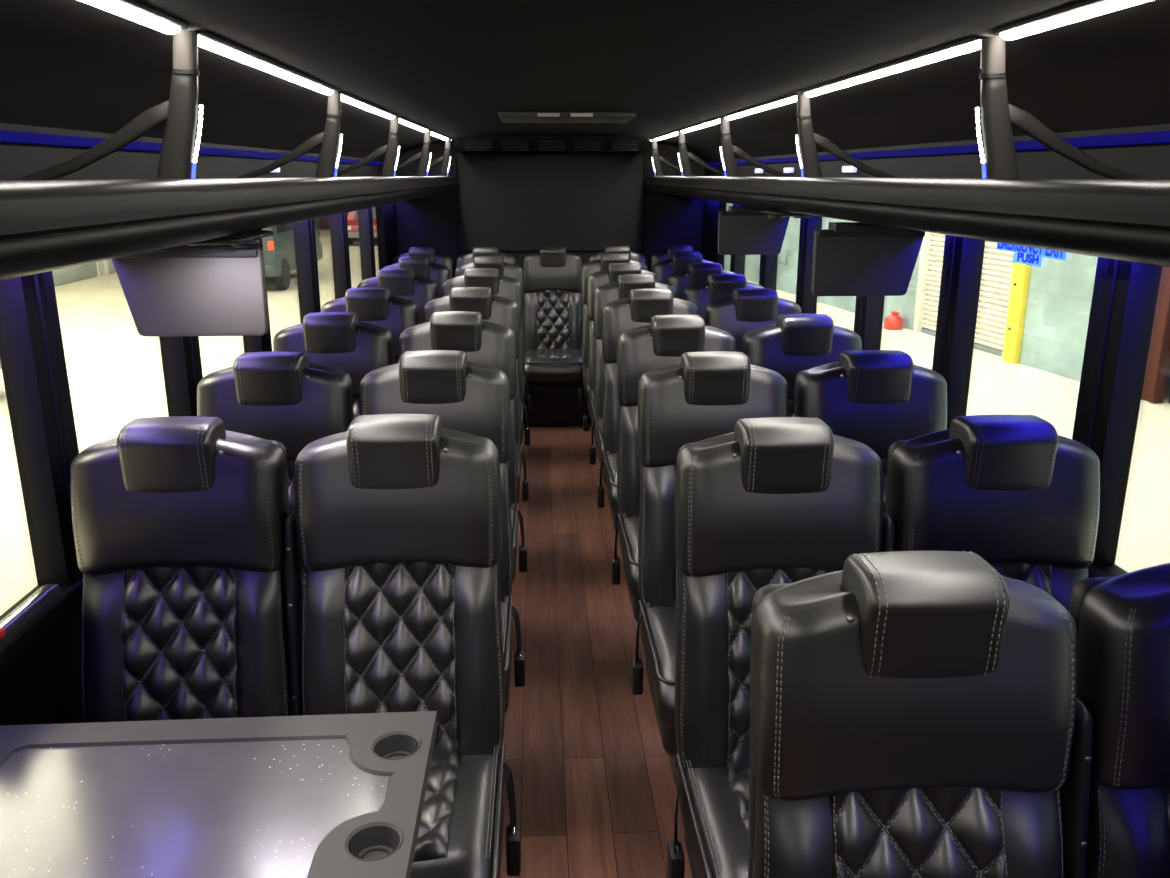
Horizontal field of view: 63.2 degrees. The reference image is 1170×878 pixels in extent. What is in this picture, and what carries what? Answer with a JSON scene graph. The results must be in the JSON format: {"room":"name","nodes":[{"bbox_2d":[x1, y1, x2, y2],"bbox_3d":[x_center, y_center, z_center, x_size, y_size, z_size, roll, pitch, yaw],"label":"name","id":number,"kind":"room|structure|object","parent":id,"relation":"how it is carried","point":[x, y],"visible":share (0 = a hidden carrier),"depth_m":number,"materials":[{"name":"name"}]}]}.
{"room":"vehicle interior","nodes":[
{"label":"vehicle interior","id":0,"kind":"room"},
{"bbox_2d":[0,123,398,725],"bbox_3d":[-1.209,-0.070,2.859,0.050,1.965,9.060,-1,16,-3],"label":"wall","id":1,"kind":"structure","parent":0,"point":[44,686],"depth_m":2.10,"materials":[{"name":"black plastic"}]},
{"bbox_2d":[0,315,44,620],"bbox_3d":[-1.148,0.069,1.630,0.005,0.719,0.698,-1,16,-3],"label":"window","id":2,"kind":"structure","parent":1,"relation":"in","point":[21,572],"depth_m":1.93,"materials":[{"name":"clear glass"}]},
{"bbox_2d":[0,583,61,654],"bbox_3d":[-1.098,0.349,1.849,0.044,0.054,0.300,-1,16,-3],"label":"window sill","id":3,"kind":"structure","parent":1,"relation":"in","point":[29,612],"depth_m":1.85,"materials":[{"name":"black paint"}]},
{"bbox_2d":[0,271,82,585],"bbox_3d":[-1.150,-0.050,2.021,0.077,0.735,0.130,-1,16,-3],"label":"window pillar","id":4,"kind":"structure","parent":1,"relation":"attached to","point":[29,314],"depth_m":1.98,"materials":[{"name":"black"}]},
{"bbox_2d":[0,574,82,676],"bbox_3d":[-1.161,0.105,2.900,0.045,0.044,9.040,-1,16,-3],"label":"trim","id":5,"kind":"structure","parent":1,"relation":"attached to","point":[72,594],"depth_m":1.91,"materials":[{"name":"black plastic"}]},
{"bbox_2d":[52,259,173,452],"bbox_3d":[-1.188,-0.149,2.415,0.005,0.719,0.698,-1,16,-3],"label":"window","id":6,"kind":"structure","parent":1,"relation":"in","point":[118,375],"depth_m":2.35,"materials":[{"name":"clear glass"}]},
{"bbox_2d":[165,336,202,415],"bbox_3d":[-1.191,-0.268,2.805,0.077,0.735,0.130,-1,16,-3],"label":"trim","id":7,"kind":"structure","parent":1,"relation":"attached to","point":[183,352],"depth_m":2.77,"materials":[{"name":"black"}]},
{"bbox_2d":[0,130,382,165],"bbox_3d":[-1.175,-0.820,2.678,0.014,0.022,8.910,-1,16,-3],"label":"strip","id":8,"kind":"object","parent":1,"relation":"attached to","point":[5,135],"visible":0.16,"depth_m":2.40,"materials":[{"name":"blue plastic"}]},
{"bbox_2d":[199,336,248,376],"bbox_3d":[-1.228,-0.361,3.177,0.005,0.719,0.653,-1,16,-3],"label":"window","id":9,"kind":"structure","parent":1,"relation":"in","point":[217,353],"depth_m":3.20,"materials":[{"name":"clear glass"}]},
{"bbox_2d":[244,238,271,351],"bbox_3d":[-1.229,-0.474,3.546,0.077,0.735,0.130,-1,16,-3],"label":"trim","id":10,"kind":"structure","parent":1,"relation":"attached to","point":[263,343],"depth_m":3.52,"materials":[{"name":"black"}]},
{"bbox_2d":[261,223,303,351],"bbox_3d":[-1.268,-0.581,3.966,0.005,0.719,0.753,-1,16,-3],"label":"window","id":11,"kind":"structure","parent":1,"relation":"in","point":[281,252],"depth_m":4.01,"materials":[{"name":"clear glass"}]},
{"bbox_2d":[296,219,320,315],"bbox_3d":[-1.272,-0.707,4.383,0.077,0.735,0.130,-1,16,-3],"label":"trim","id":12,"kind":"structure","parent":1,"relation":"attached to","point":[306,237],"depth_m":4.31,"materials":[{"name":"black plastic"}]},
{"bbox_2d":[314,215,337,306],"bbox_3d":[-1.309,-0.801,4.760,0.005,0.719,0.663,-1,16,-3],"label":"window","id":13,"kind":"structure","parent":1,"relation":"in","point":[324,234],"depth_m":4.83,"materials":[{"name":"clear glass"}]},
{"bbox_2d":[332,213,351,297],"bbox_3d":[-1.311,-0.915,5.134,0.077,0.735,0.130,-1,16,-3],"label":"trim","id":14,"kind":"structure","parent":1,"relation":"attached to","point":[340,226],"depth_m":5.06,"materials":[{"name":"black plastic"}]},
{"bbox_2d":[347,210,364,287],"bbox_3d":[-1.349,-1.016,5.532,0.005,0.719,0.708,-1,16,-3],"label":"window","id":15,"kind":"structure","parent":1,"relation":"in","point":[354,217],"depth_m":5.62,"materials":[{"name":"clear glass"}]},
{"bbox_2d":[360,208,375,278],"bbox_3d":[-1.352,-1.136,5.928,0.077,0.735,0.130,-1,16,-3],"label":"trim","id":16,"kind":"structure","parent":1,"relation":"attached to","point":[366,214],"depth_m":5.85,"materials":[{"name":"black"}]},
{"bbox_2d":[395,141,704,393],"bbox_3d":[-0.256,-1.300,7.284,2.410,1.965,0.080,-1,16,-3],"label":"wall","id":17,"kind":"structure","parent":0,"point":[519,204],"depth_m":7.12,"materials":[{"name":"black plastic"}]},
{"bbox_2d":[0,0,1169,160],"bbox_3d":[-0.032,-0.965,2.697,2.440,0.225,9.110,-1,16,-3],"label":"ceiling","id":18,"kind":"structure","parent":0,"point":[448,68],"depth_m":2.03,"materials":[{"name":"black"}]},
{"bbox_2d":[80,0,188,33],"bbox_3d":[-0.662,-0.534,1.020,0.060,0.030,1.175,-1,16,-3],"label":"light bar","id":19,"kind":"object","parent":18,"relation":"attached to","point":[132,10],"visible":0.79,"depth_m":1.43,"materials":[{"name":"white plastic"}]},
{"bbox_2d":[0,29,458,280],"bbox_3d":[-0.946,-0.793,2.677,0.469,0.381,9.030,-1,16,-3],"label":"luggage rack","id":20,"kind":"object","parent":18,"relation":"attached to","point":[47,224],"visible":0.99,"depth_m":1.64,"materials":[{"name":"black plastic"}]},
{"bbox_2d":[112,244,268,336],"bbox_3d":[-0.919,-0.355,2.223,0.341,0.223,0.080,-1,16,-3],"label":"monitor","id":21,"kind":"object","parent":20,"relation":"hanging from","point":[182,290],"visible":0.76,"depth_m":2.20,"materials":[{"name":"grey plastic"}]},
{"bbox_2d":[185,230,273,245],"bbox_3d":[-0.780,-0.432,2.053,0.150,0.027,0.300,-1,16,-3],"label":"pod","id":22,"kind":"object","parent":20,"relation":"attached to","point":[252,238],"visible":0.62,"depth_m":1.99,"materials":[{"name":"black plastic"}]},
{"bbox_2d":[171,30,337,94],"bbox_3d":[-0.723,-0.865,2.214,0.060,0.030,1.185,-1,16,-3],"label":"light bar","id":23,"kind":"object","parent":18,"relation":"attached to","point":[208,41],"visible":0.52,"depth_m":2.02,"materials":[{"name":"white plastic"}]},
{"bbox_2d":[454,135,648,152],"bbox_3d":[-0.240,-2.084,6.724,1.320,0.105,0.580,-1,16,-3],"label":"air conditioner","id":24,"kind":"object","parent":18,"relation":"attached to","point":[491,143],"visible":0.97,"depth_m":6.48,"materials":[{"name":"black plastic"}]},
{"bbox_2d":[498,112,635,122],"bbox_3d":[-0.088,-1.477,4.359,0.600,0.028,0.512,-1,16,-3],"label":"ceiling hatch","id":25,"kind":"object","parent":18,"relation":"attached to","point":[506,117],"visible":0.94,"depth_m":4.15,"materials":[{"name":"black plastic"}]},
{"bbox_2d":[722,93,798,119],"bbox_3d":[0.643,-1.218,3.482,0.060,0.030,1.190,-1,16,-3],"label":"light bar","id":26,"kind":"object","parent":18,"relation":"attached to","point":[787,99],"visible":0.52,"depth_m":3.36,"materials":[{"name":"white"}]},
{"bbox_2d":[800,36,984,96],"bbox_3d":[0.705,-0.884,2.282,0.060,0.030,1.185,-1,16,-3],"label":"light bar","id":27,"kind":"object","parent":18,"relation":"attached to","point":[973,43],"visible":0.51,"depth_m":2.08,"materials":[{"name":"white plastic"}]},
{"bbox_2d":[642,35,1169,266],"bbox_3d":[0.884,-0.818,2.764,0.469,0.381,9.030,-1,16,-3],"label":"luggage rack","id":28,"kind":"object","parent":18,"relation":"attached to","point":[1125,216],"visible":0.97,"depth_m":1.73,"materials":[{"name":"black plastic"}]},
{"bbox_2d":[718,206,789,254],"bbox_3d":[0.799,-0.989,4.505,0.341,0.223,0.080,-1,16,-3],"label":"monitor","id":29,"kind":"object","parent":28,"relation":"hanging from","point":[742,230],"visible":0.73,"depth_m":4.48,"materials":[{"name":"grey plastic"}]},
{"bbox_2d":[811,222,924,295],"bbox_3d":[0.878,-0.561,2.965,0.341,0.223,0.080,-1,16,-3],"label":"monitor","id":30,"kind":"object","parent":28,"relation":"hanging from","point":[850,258],"visible":0.83,"depth_m":2.94,"materials":[{"name":"grey plastic"}]},
{"bbox_2d":[992,0,1150,39],"bbox_3d":[0.766,-0.553,1.089,0.060,0.030,1.175,-1,16,-3],"label":"light bar","id":31,"kind":"object","parent":18,"relation":"attached to","point":[1090,8],"visible":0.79,"depth_m":1.45,"materials":[{"name":"white plastic"}]},
{"bbox_2d":[500,394,691,877],"bbox_3d":[-0.032,0.878,3.209,2.410,0.050,9.110,-1,16,-3],"label":"floor","id":32,"kind":"structure","parent":0,"point":[595,787],"depth_m":3.12,"materials":[{"name":"brown wood"}]},
{"bbox_2d":[70,416,291,722],"bbox_3d":[-0.846,0.597,1.904,0.436,1.191,0.679,-1,16,-3],"label":"seat","id":33,"kind":"object","parent":32,"relation":"on","point":[178,521],"visible":0.57,"depth_m":1.99,"materials":[{"name":"black leather"}]},
{"bbox_2d":[70,430,288,575],"bbox_3d":[-0.858,0.132,2.025,0.435,0.298,0.158,-1,16,-3],"label":"cushion","id":34,"kind":"object","parent":33,"relation":"on","point":[214,502],"depth_m":1.96,"materials":[{"name":"black leather"}]},
{"bbox_2d":[0,711,436,877],"bbox_3d":[-0.680,0.944,1.530,0.842,0.722,0.648,-1,16,-3],"label":"table","id":35,"kind":"object","parent":32,"relation":"on","point":[334,795],"visible":1,"depth_m":1.53,"materials":[{"name":"grey plastic"}]},
{"bbox_2d":[197,351,353,604],"bbox_3d":[-0.884,0.392,2.640,0.436,1.191,0.679,-1,16,-3],"label":"seat","id":36,"kind":"object","parent":32,"relation":"on","point":[285,398],"visible":0.17,"depth_m":2.69,"materials":[{"name":"black leather"}]},
{"bbox_2d":[197,363,353,460],"bbox_3d":[-0.896,-0.073,2.761,0.435,0.298,0.158,-1,16,-3],"label":"cushion","id":37,"kind":"object","parent":36,"relation":"on","point":[295,405],"depth_m":2.69,"materials":[{"name":"black leather"}]},
{"bbox_2d":[273,312,393,417],"bbox_3d":[-0.925,0.173,3.429,0.436,1.191,0.679,-1,16,-3],"label":"seat","id":38,"kind":"object","parent":32,"relation":"on","point":[339,341],"visible":0.18,"depth_m":3.48,"materials":[{"name":"black"}]},
{"bbox_2d":[321,287,418,363],"bbox_3d":[-0.965,-0.041,4.199,0.436,1.191,0.679,-1,16,-3],"label":"seat","id":39,"kind":"object","parent":32,"relation":"on","point":[372,305],"visible":0.13,"depth_m":4.25,"materials":[{"name":"black leather"}]},
{"bbox_2d":[357,268,437,323],"bbox_3d":[-1.010,-0.284,5.074,0.436,1.191,0.679,-1,16,-3],"label":"seat","id":40,"kind":"object","parent":32,"relation":"on","point":[401,282],"visible":0.12,"depth_m":5.12,"materials":[{"name":"black leather"}]},
{"bbox_2d":[284,414,520,877],"bbox_3d":[-0.382,0.590,1.926,0.492,1.191,0.679,-1,16,-3],"label":"seat","id":41,"kind":"object","parent":32,"relation":"on","point":[394,527],"visible":0.67,"depth_m":2.00,"materials":[{"name":"black leather"}]},
{"bbox_2d":[295,428,501,570],"bbox_3d":[-0.399,0.126,2.047,0.435,0.298,0.158,-1,16,-3],"label":"cushion","id":42,"kind":"object","parent":41,"relation":"on","point":[422,500],"depth_m":1.98,"materials":[{"name":"black leather"}]},
{"bbox_2d":[410,754,504,877],"bbox_3d":[-0.383,0.792,1.912,0.434,0.168,0.545,-1,16,-3],"label":"seat cushion","id":43,"kind":"object","parent":41,"relation":"on","point":[460,834],"depth_m":1.84,"materials":[{"name":"black leather"}]},
{"bbox_2d":[383,256,450,297],"bbox_3d":[-1.049,-0.498,5.844,0.436,1.191,0.679,-1,16,-3],"label":"seat","id":44,"kind":"object","parent":32,"relation":"on","point":[422,266],"visible":0.09,"depth_m":5.89,"materials":[{"name":"black leather"}]},
{"bbox_2d":[392,247,453,277],"bbox_3d":[-1.139,-0.720,6.641,0.436,1.191,0.679,-1,16,-3],"label":"seat","id":45,"kind":"object","parent":32,"relation":"on","point":[446,260],"visible":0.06,"depth_m":6.69,"materials":[{"name":"black"}]},
{"bbox_2d":[360,350,524,713],"bbox_3d":[-0.420,0.386,2.662,0.492,1.191,0.679,-1,16,-3],"label":"seat","id":46,"kind":"object","parent":32,"relation":"on","point":[467,397],"visible":0.34,"depth_m":2.71,"materials":[{"name":"black leather"}]},
{"bbox_2d":[360,362,510,463],"bbox_3d":[-0.437,-0.079,2.783,0.435,0.298,0.158,-1,16,-3],"label":"cushion","id":47,"kind":"object","parent":46,"relation":"on","point":[467,397],"depth_m":2.71,"materials":[{"name":"black leather"}]},
{"bbox_2d":[500,601,512,713],"bbox_3d":[-0.421,0.588,2.649,0.434,0.168,0.545,-1,16,-3],"label":"seat cushion","id":48,"kind":"object","parent":46,"relation":"on","point":[506,606],"depth_m":2.58,"materials":[{"name":"black leather"}]},
{"bbox_2d":[399,311,527,580],"bbox_3d":[-0.460,0.167,3.451,0.492,1.191,0.679,-1,16,-3],"label":"seat","id":49,"kind":"object","parent":32,"relation":"on","point":[486,343],"visible":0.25,"depth_m":3.50,"materials":[{"name":"black leather"}]},
{"bbox_2d":[399,321,515,399],"bbox_3d":[-0.477,-0.298,3.572,0.435,0.298,0.158,-1,16,-3],"label":"cushion","id":50,"kind":"object","parent":49,"relation":"on","point":[486,343],"depth_m":3.50,"materials":[{"name":"black leather"}]},
{"bbox_2d":[511,508,517,580],"bbox_3d":[-0.462,0.368,3.438,0.434,0.168,0.545,-1,16,-3],"label":"seat cushion","id":51,"kind":"object","parent":49,"relation":"on","point":[514,511],"depth_m":3.35,"materials":[{"name":"black leather"}]},
{"bbox_2d":[423,287,528,502],"bbox_3d":[-0.500,-0.047,4.221,0.492,1.191,0.679,-1,16,-3],"label":"seat","id":52,"kind":"object","parent":32,"relation":"on","point":[503,311],"visible":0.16,"depth_m":4.27,"materials":[{"name":"black leather"}]},
{"bbox_2d":[423,295,519,358],"bbox_3d":[-0.517,-0.512,4.342,0.435,0.298,0.158,-1,16,-3],"label":"cushion","id":53,"kind":"object","parent":52,"relation":"on","point":[503,311],"depth_m":4.27,"materials":[{"name":"black leather"}]},
{"bbox_2d":[453,246,516,277],"bbox_3d":[-0.686,-0.726,6.662,0.492,1.191,0.679,-1,16,-3],"label":"seat","id":54,"kind":"object","parent":32,"relation":"on","point":[466,258],"visible":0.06,"depth_m":6.70,"materials":[{"name":"black leather"}]},
{"bbox_2d":[456,252,516,267],"bbox_3d":[-0.703,-1.191,6.783,0.435,0.298,0.158,-1,16,-3],"label":"cushion","id":55,"kind":"object","parent":54,"relation":"on","point":[466,258],"depth_m":6.70,"materials":[{"name":"black leather"}]},
{"bbox_2d":[442,268,529,445],"bbox_3d":[-0.545,-0.291,5.097,0.492,1.191,0.679,-1,16,-3],"label":"seat","id":56,"kind":"object","parent":32,"relation":"on","point":[500,285],"visible":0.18,"depth_m":5.15,"materials":[{"name":"black leather"}]},
{"bbox_2d":[442,275,521,327],"bbox_3d":[-0.562,-0.756,5.218,0.435,0.298,0.158,-1,16,-3],"label":"cushion","id":57,"kind":"object","parent":56,"relation":"on","point":[500,285],"depth_m":5.15,"materials":[{"name":"black leather"}]},
{"bbox_2d":[455,256,530,409],"bbox_3d":[-0.585,-0.505,5.867,0.492,1.191,0.679,-1,16,-3],"label":"seat","id":58,"kind":"object","parent":32,"relation":"on","point":[514,271],"visible":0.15,"depth_m":5.92,"materials":[{"name":"black leather"}]},
{"bbox_2d":[455,262,523,307],"bbox_3d":[-0.602,-0.970,5.987,0.435,0.298,0.158,-1,16,-3],"label":"cushion","id":59,"kind":"object","parent":58,"relation":"on","point":[514,271],"depth_m":5.92,"materials":[{"name":"black leather"}]},
{"bbox_2d":[522,246,584,426],"bbox_3d":[-0.220,-0.732,6.685,0.436,1.191,0.679,-1,16,-3],"label":"seat","id":60,"kind":"object","parent":32,"relation":"on","point":[553,308],"visible":0.88,"depth_m":6.73,"materials":[{"name":"black leather"}]},
{"bbox_2d":[522,252,582,292],"bbox_3d":[-0.232,-1.197,6.806,0.435,0.298,0.158,-1,16,-3],"label":"cushion","id":61,"kind":"object","parent":60,"relation":"on","point":[544,272],"depth_m":6.74,"materials":[{"name":"black leather"}]},
{"bbox_2d":[525,349,582,382],"bbox_3d":[-0.216,-0.530,6.671,0.434,0.168,0.545,-1,16,-3],"label":"seat cushion","id":62,"kind":"object","parent":60,"relation":"on","point":[541,365],"depth_m":6.43,"materials":[{"name":"black leather"}]},
{"bbox_2d":[578,253,647,416],"bbox_3d":[0.201,-0.563,6.078,0.492,1.191,0.679,-1,16,-3],"label":"seat","id":63,"kind":"object","parent":32,"relation":"on","point":[588,268],"visible":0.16,"depth_m":6.13,"materials":[{"name":"black leather"}]},
{"bbox_2d":[581,259,647,304],"bbox_3d":[0.194,-1.028,6.199,0.435,0.298,0.158,-1,16,-3],"label":"cushion","id":64,"kind":"object","parent":63,"relation":"on","point":[588,268],"depth_m":6.13,"materials":[{"name":"black leather"}]},
{"bbox_2d":[583,263,661,447],"bbox_3d":[0.236,-0.375,5.399,0.492,1.191,0.679,-1,16,-3],"label":"seat","id":65,"kind":"object","parent":32,"relation":"on","point":[597,279],"visible":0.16,"depth_m":5.45,"materials":[{"name":"black leather"}]},
{"bbox_2d":[587,270,661,320],"bbox_3d":[0.229,-0.840,5.521,0.435,0.298,0.158,-1,16,-3],"label":"cushion","id":66,"kind":"object","parent":65,"relation":"on","point":[597,279],"depth_m":5.45,"materials":[{"name":"black leather"}]},
{"bbox_2d":[589,274,677,483],"bbox_3d":[0.268,-0.202,4.779,0.492,1.191,0.679,-1,16,-3],"label":"seat","id":67,"kind":"object","parent":32,"relation":"on","point":[603,294],"visible":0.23,"depth_m":4.83,"materials":[{"name":"black leather"}]},
{"bbox_2d":[593,282,677,338],"bbox_3d":[0.261,-0.667,4.900,0.435,0.298,0.158,-1,16,-3],"label":"cushion","id":68,"kind":"object","parent":67,"relation":"on","point":[603,294],"depth_m":4.82,"materials":[{"name":"black leather"}]},
{"bbox_2d":[597,289,698,530],"bbox_3d":[0.300,-0.029,4.153,0.492,1.191,0.679,-1,16,-3],"label":"seat","id":69,"kind":"object","parent":32,"relation":"on","point":[619,316],"visible":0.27,"depth_m":4.20,"materials":[{"name":"black leather"}]},
{"bbox_2d":[603,453,618,513],"bbox_3d":[0.309,0.173,4.140,0.434,0.168,0.545,-1,16,-3],"label":"seat cushion","id":70,"kind":"object","parent":69,"relation":"on","point":[610,460],"depth_m":4.01,"materials":[{"name":"black leather"}]},
{"bbox_2d":[602,297,698,363],"bbox_3d":[0.293,-0.494,4.275,0.435,0.298,0.158,-1,16,-3],"label":"cushion","id":71,"kind":"object","parent":69,"relation":"on","point":[619,316],"depth_m":4.20,"materials":[{"name":"black leather"}]},
{"bbox_2d":[611,315,735,621],"bbox_3d":[0.341,0.191,3.364,0.492,1.191,0.679,-1,16,-3],"label":"seat","id":72,"kind":"object","parent":32,"relation":"on","point":[641,350],"visible":0.24,"depth_m":3.41,"materials":[{"name":"black leather"}]},
{"bbox_2d":[618,517,639,599],"bbox_3d":[0.349,0.392,3.351,0.434,0.168,0.545,-1,16,-3],"label":"seat cushion","id":73,"kind":"object","parent":72,"relation":"on","point":[628,527],"depth_m":3.24,"materials":[{"name":"black leather"}]},
{"bbox_2d":[617,325,735,406],"bbox_3d":[0.334,-0.274,3.486,0.435,0.298,0.158,-1,16,-3],"label":"cushion","id":74,"kind":"object","parent":72,"relation":"on","point":[641,350],"depth_m":3.41,"materials":[{"name":"black leather"}]},
{"bbox_2d":[653,253,713,283],"bbox_3d":[0.671,-0.570,6.100,0.436,1.191,0.679,-1,16,-3],"label":"seat","id":75,"kind":"object","parent":32,"relation":"on","point":[678,261],"visible":0.11,"depth_m":6.14,"materials":[{"name":"black"}]},
{"bbox_2d":[667,263,735,299],"bbox_3d":[0.707,-0.381,5.422,0.436,1.191,0.679,-1,16,-3],"label":"seat","id":76,"kind":"object","parent":32,"relation":"on","point":[695,273],"visible":0.09,"depth_m":5.46,"materials":[{"name":"black leather"}]},
{"bbox_2d":[631,351,788,789],"bbox_3d":[0.378,0.391,2.642,0.492,1.191,0.679,-1,16,-3],"label":"seat","id":77,"kind":"object","parent":32,"relation":"on","point":[703,396],"visible":0.23,"depth_m":2.69,"materials":[{"name":"black leather"}]},
{"bbox_2d":[639,607,676,729],"bbox_3d":[0.387,0.593,2.629,0.434,0.168,0.545,-1,16,-3],"label":"seat cushion","id":78,"kind":"object","parent":77,"relation":"on","point":[657,625],"depth_m":2.51,"materials":[{"name":"black leather"}]},
{"bbox_2d":[638,363,788,467],"bbox_3d":[0.371,-0.074,2.764,0.435,0.298,0.158,-1,16,-3],"label":"cushion","id":79,"kind":"object","parent":77,"relation":"on","point":[680,404],"depth_m":2.69,"materials":[{"name":"black leather"}]},
{"bbox_2d":[683,274,763,320],"bbox_3d":[0.739,-0.209,4.801,0.436,1.191,0.679,-1,16,-3],"label":"seat","id":80,"kind":"object","parent":32,"relation":"on","point":[717,286],"visible":0.11,"depth_m":4.84,"materials":[{"name":"black leather"}]},
{"bbox_2d":[705,288,800,351],"bbox_3d":[0.771,-0.035,4.176,0.436,1.191,0.679,-1,16,-3],"label":"seat","id":81,"kind":"object","parent":32,"relation":"on","point":[747,309],"visible":0.11,"depth_m":4.22,"materials":[{"name":"black leather"}]},
{"bbox_2d":[667,417,893,877],"bbox_3d":[0.417,0.599,1.897,0.492,1.191,0.679,-1,16,-3],"label":"seat","id":82,"kind":"object","parent":32,"relation":"on","point":[759,504],"visible":0.51,"depth_m":1.96,"materials":[{"name":"black leather"}]},
{"bbox_2d":[676,763,748,877],"bbox_3d":[0.425,0.800,1.884,0.434,0.168,0.545,-1,16,-3],"label":"seat cushion","id":83,"kind":"object","parent":82,"relation":"on","point":[713,798],"depth_m":1.86,"materials":[{"name":"black leather"}]},
{"bbox_2d":[675,432,882,576],"bbox_3d":[0.410,0.134,2.018,0.435,0.298,0.158,-1,16,-3],"label":"cushion","id":84,"kind":"object","parent":82,"relation":"on","point":[746,505],"depth_m":1.95,"materials":[{"name":"black leather"}]},
{"bbox_2d":[742,314,861,416],"bbox_3d":[0.811,0.184,3.387,0.436,1.191,0.679,-1,16,-3],"label":"seat","id":85,"kind":"object","parent":32,"relation":"on","point":[796,343],"visible":0.14,"depth_m":3.43,"materials":[{"name":"black leather"}]},
{"bbox_2d":[795,350,946,512],"bbox_3d":[0.849,0.385,2.665,0.436,1.191,0.679,-1,16,-3],"label":"seat","id":86,"kind":"object","parent":32,"relation":"on","point":[877,399],"visible":0.2,"depth_m":2.72,"materials":[{"name":"black leather"}]},
{"bbox_2d":[795,362,946,458],"bbox_3d":[0.837,-0.080,2.786,0.435,0.298,0.158,-1,16,-3],"label":"cushion","id":87,"kind":"object","parent":86,"relation":"on","point":[877,405],"depth_m":2.72,"materials":[{"name":"black leather"}]},
{"bbox_2d":[748,551,1092,877],"bbox_3d":[0.453,0.796,1.184,0.492,1.191,0.679,-1,16,-3],"label":"seat","id":88,"kind":"object","parent":32,"relation":"on","point":[914,714],"visible":1,"depth_m":1.25,"materials":[{"name":"black leather"}]},
{"bbox_2d":[750,570,1076,799],"bbox_3d":[0.447,0.331,1.306,0.435,0.298,0.158,-1,16,-3],"label":"cushion","id":89,"kind":"object","parent":88,"relation":"on","point":[857,692],"depth_m":1.24,"materials":[{"name":"black leather"}]},
{"bbox_2d":[886,414,1099,611],"bbox_3d":[0.887,0.592,1.919,0.436,1.191,0.679,-1,16,-3],"label":"seat","id":90,"kind":"object","parent":32,"relation":"on","point":[1015,493],"visible":0.3,"depth_m":1.97,"materials":[{"name":"black leather"}]},
{"bbox_2d":[889,429,1099,568],"bbox_3d":[0.875,0.127,2.040,0.435,0.298,0.158,-1,16,-3],"label":"cushion","id":91,"kind":"object","parent":90,"relation":"on","point":[1013,500],"depth_m":1.97,"materials":[{"name":"black leather"}]},
{"bbox_2d":[1069,563,1169,877],"bbox_3d":[0.924,0.790,1.207,0.436,1.191,0.679,-1,16,-3],"label":"seat","id":92,"kind":"object","parent":32,"relation":"on","point":[1122,622],"visible":0.86,"depth_m":1.28,"materials":[{"name":"black leather"}]},
{"bbox_2d":[1077,563,1169,789],"bbox_3d":[0.912,0.325,1.328,0.435,0.298,0.158,-1,16,-3],"label":"cushion","id":93,"kind":"object","parent":92,"relation":"on","point":[1123,621],"depth_m":1.27,"materials":[{"name":"black leather"}]},
{"bbox_2d":[702,124,1169,576],"bbox_3d":[1.148,-0.102,2.972,0.050,1.965,9.060,-1,16,-3],"label":"wall","id":94,"kind":"structure","parent":0,"point":[1147,161],"depth_m":2.76,"materials":[{"name":"black plastic"}]},
{"bbox_2d":[773,216,799,301],"bbox_3d":[1.047,-0.833,4.873,0.005,0.719,0.663,-1,16,-3],"label":"window","id":95,"kind":"structure","parent":94,"relation":"in","point":[786,261],"depth_m":4.88,"materials":[{"name":"clear glass"}]},
{"bbox_2d":[795,216,818,313],"bbox_3d":[1.048,-0.738,4.494,0.077,0.735,0.130,-1,16,-3],"label":"trim","id":96,"kind":"structure","parent":94,"relation":"attached to","point":[804,296],"depth_m":4.43,"materials":[{"name":"black plastic"}]},
{"bbox_2d":[813,216,855,330],"bbox_3d":[1.088,-0.612,4.079,0.005,0.719,0.753,-1,16,-3],"label":"window","id":97,"kind":"structure","parent":94,"relation":"in","point":[841,309],"depth_m":4.11,"materials":[{"name":"clear glass"}]},
{"bbox_2d":[854,296,880,349],"bbox_3d":[1.091,-0.505,3.657,0.077,0.735,0.130,-1,16,-3],"label":"trim","id":98,"kind":"structure","parent":94,"relation":"attached to","point":[867,308],"depth_m":3.62,"materials":[{"name":"black plastic"}]},
{"bbox_2d":[876,232,944,369],"bbox_3d":[1.128,-0.393,3.290,0.005,0.719,0.653,-1,16,-3],"label":"window","id":99,"kind":"structure","parent":94,"relation":"in","point":[907,323],"depth_m":3.23,"materials":[{"name":"clear glass"}]},
{"bbox_2d":[706,131,1169,165],"bbox_3d":[1.112,-0.851,2.788,0.014,0.022,8.910,-1,16,-3],"label":"strip","id":100,"kind":"object","parent":94,"relation":"attached to","point":[1162,136],"visible":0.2,"depth_m":2.46,"materials":[{"name":"blue plastic"}]},
{"bbox_2d":[932,235,979,429],"bbox_3d":[1.129,-0.299,2.916,0.077,0.735,0.130,-1,16,-3],"label":"window pillar","id":101,"kind":"structure","parent":94,"relation":"attached to","point":[960,256],"depth_m":2.86,"materials":[{"name":"black"}]},
{"bbox_2d":[961,240,1097,438],"bbox_3d":[1.168,-0.181,2.527,0.005,0.719,0.698,-1,16,-3],"label":"window","id":102,"kind":"structure","parent":94,"relation":"in","point":[1029,324],"depth_m":2.51,"materials":[{"name":"clear glass"}]},
{"bbox_2d":[996,242,1066,267],"bbox_3d":[1.161,-0.506,2.481,0.002,0.103,0.360,-1,16,-3],"label":"decal","id":103,"kind":"object","parent":102,"relation":"attached to","point":[1032,258],"visible":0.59,"depth_m":2.48,"materials":[{"name":"blue"}]},
{"bbox_2d":[1072,257,1155,564],"bbox_3d":[1.170,-0.081,2.132,0.077,0.735,0.130,-1,16,-3],"label":"window pillar","id":104,"kind":"structure","parent":94,"relation":"attached to","point":[1122,290],"depth_m":2.08,"materials":[{"name":"black"}]},
{"bbox_2d":[1107,265,1169,574],"bbox_3d":[1.208,0.037,1.743,0.005,0.719,0.698,-1,16,-3],"label":"window","id":105,"kind":"structure","parent":94,"relation":"in","point":[1141,533],"depth_m":2.01,"materials":[{"name":"clear glass"}]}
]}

